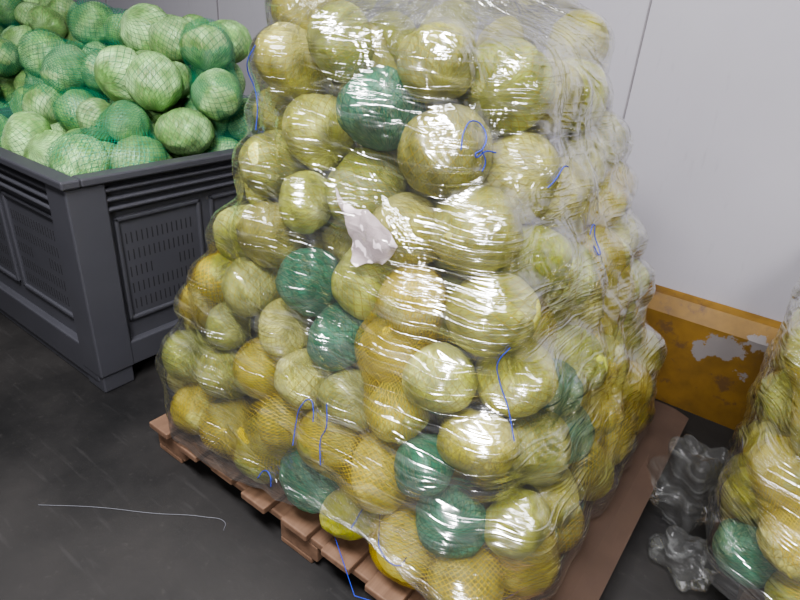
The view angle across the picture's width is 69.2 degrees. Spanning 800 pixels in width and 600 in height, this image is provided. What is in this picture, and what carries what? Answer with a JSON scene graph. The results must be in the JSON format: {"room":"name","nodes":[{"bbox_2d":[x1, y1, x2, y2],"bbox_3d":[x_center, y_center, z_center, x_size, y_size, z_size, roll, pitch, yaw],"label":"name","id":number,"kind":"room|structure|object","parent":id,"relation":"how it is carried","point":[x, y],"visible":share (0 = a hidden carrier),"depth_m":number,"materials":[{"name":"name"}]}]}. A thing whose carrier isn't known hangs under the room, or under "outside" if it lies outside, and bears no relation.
{"room":"warehouse","nodes":[
{"label":"warehouse","id":0,"kind":"room"},
{"bbox_2d":[0,107,10,111],"bbox_3d":[-2.215,-0.765,3.264,1.224,0.800,1.054,22,32,31],"label":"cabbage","id":1,"kind":"object","parent":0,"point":[5,108],"visible":0.02,"depth_m":2.66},
{"bbox_2d":[0,0,82,107],"bbox_3d":[-2.183,-1.165,3.093,1.114,0.979,0.951,22,32,31],"label":"heap","id":2,"kind":"object","parent":1,"relation":"in","point":[17,17],"visible":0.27,"depth_m":2.87,"materials":[{"name":"green plant"}]},
{"bbox_2d":[0,313,742,599],"bbox_3d":[-1.341,1.169,0.599,12.000,0.100,6.500,22,32,31],"label":"floor","id":3,"kind":"structure","parent":0,"point":[65,440],"depth_m":1.68,"materials":[{"name":"concrete"}]},
{"bbox_2d":[0,111,238,392],"bbox_3d":[-1.218,-0.364,2.626,1.204,0.800,1.054,22,32,31],"label":"box","id":4,"kind":"object","parent":3,"relation":"on","point":[94,265],"visible":0.57,"depth_m":2.10,"materials":[{"name":"grey plastic"}]},
{"bbox_2d":[0,0,259,176],"bbox_3d":[-1.162,-0.734,2.451,1.111,0.940,0.945,22,32,31],"label":"heap","id":5,"kind":"object","parent":4,"relation":"in","point":[134,98],"visible":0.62,"depth_m":2.19,"materials":[{"name":"green plant"}]},
{"bbox_2d":[47,505,225,530],"bbox_3d":[-0.764,0.609,1.664,0.548,0.002,0.039,6,27,4],"label":"string","id":6,"kind":"object","parent":3,"relation":"on","point":[47,505],"visible":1,"depth_m":1.67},
{"bbox_2d":[149,413,529,599],"bbox_3d":[0.079,0.447,1.979,1.290,0.120,1.229,22,32,31],"label":"wooden pallet","id":7,"kind":"object","parent":3,"relation":"on","point":[302,531],"visible":0.23,"depth_m":1.53,"materials":[{"name":"brown wood"}]},
{"bbox_2d":[530,400,688,599],"bbox_3d":[0.279,0.406,1.960,1.101,0.024,1.030,22,32,31],"label":"cardboard sheet","id":8,"kind":"object","parent":7,"relation":"on","point":[609,532],"visible":0.14,"depth_m":1.62,"materials":[{"name":"brown cardboard"}]},
{"bbox_2d":[155,0,666,599],"bbox_3d":[0.071,-0.189,1.655,1.356,1.296,1.300,22,32,31],"label":"cabbages","id":9,"kind":"object","parent":8,"relation":"on","point":[416,312],"visible":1,"depth_m":1.28,"materials":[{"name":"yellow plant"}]},
{"bbox_2d":[736,584,764,599],"bbox_3d":[1.568,0.821,1.465,1.170,0.120,0.819,22,32,31],"label":"wooden pallet","id":10,"kind":"object","parent":3,"relation":"on","point":[743,593],"visible":0.08,"depth_m":1.47,"materials":[{"name":"brown wood"}]},
{"bbox_2d":[700,277,799,599],"bbox_3d":[1.400,0.397,1.298,1.469,0.996,0.954,22,32,31],"label":"cabbages","id":11,"kind":"object","parent":10,"relation":"on","point":[756,545],"visible":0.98,"depth_m":1.35,"materials":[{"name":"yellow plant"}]},
{"bbox_2d":[73,0,799,321],"bbox_3d":[0.700,-1.949,1.824,12.000,4.600,0.220,22,32,31],"label":"wall","id":12,"kind":"structure","parent":0,"point":[712,115],"depth_m":2.01,"materials":[{"name":"white paint"}]},
{"bbox_2d":[105,0,651,118],"bbox_3d":[0.920,-1.997,1.467,6.966,4.160,0.007,22,32,31],"label":"trim","id":13,"kind":"structure","parent":12,"relation":"attached to","point":[650,2],"depth_m":2.06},
{"bbox_2d":[646,284,781,429],"bbox_3d":[0.471,-0.051,2.659,12.000,0.440,0.080,22,32,31],"label":"baseboard","id":14,"kind":"structure","parent":12,"relation":"attached to","point":[715,351],"depth_m":2.17,"materials":[{"name":"paint"}]}
]}

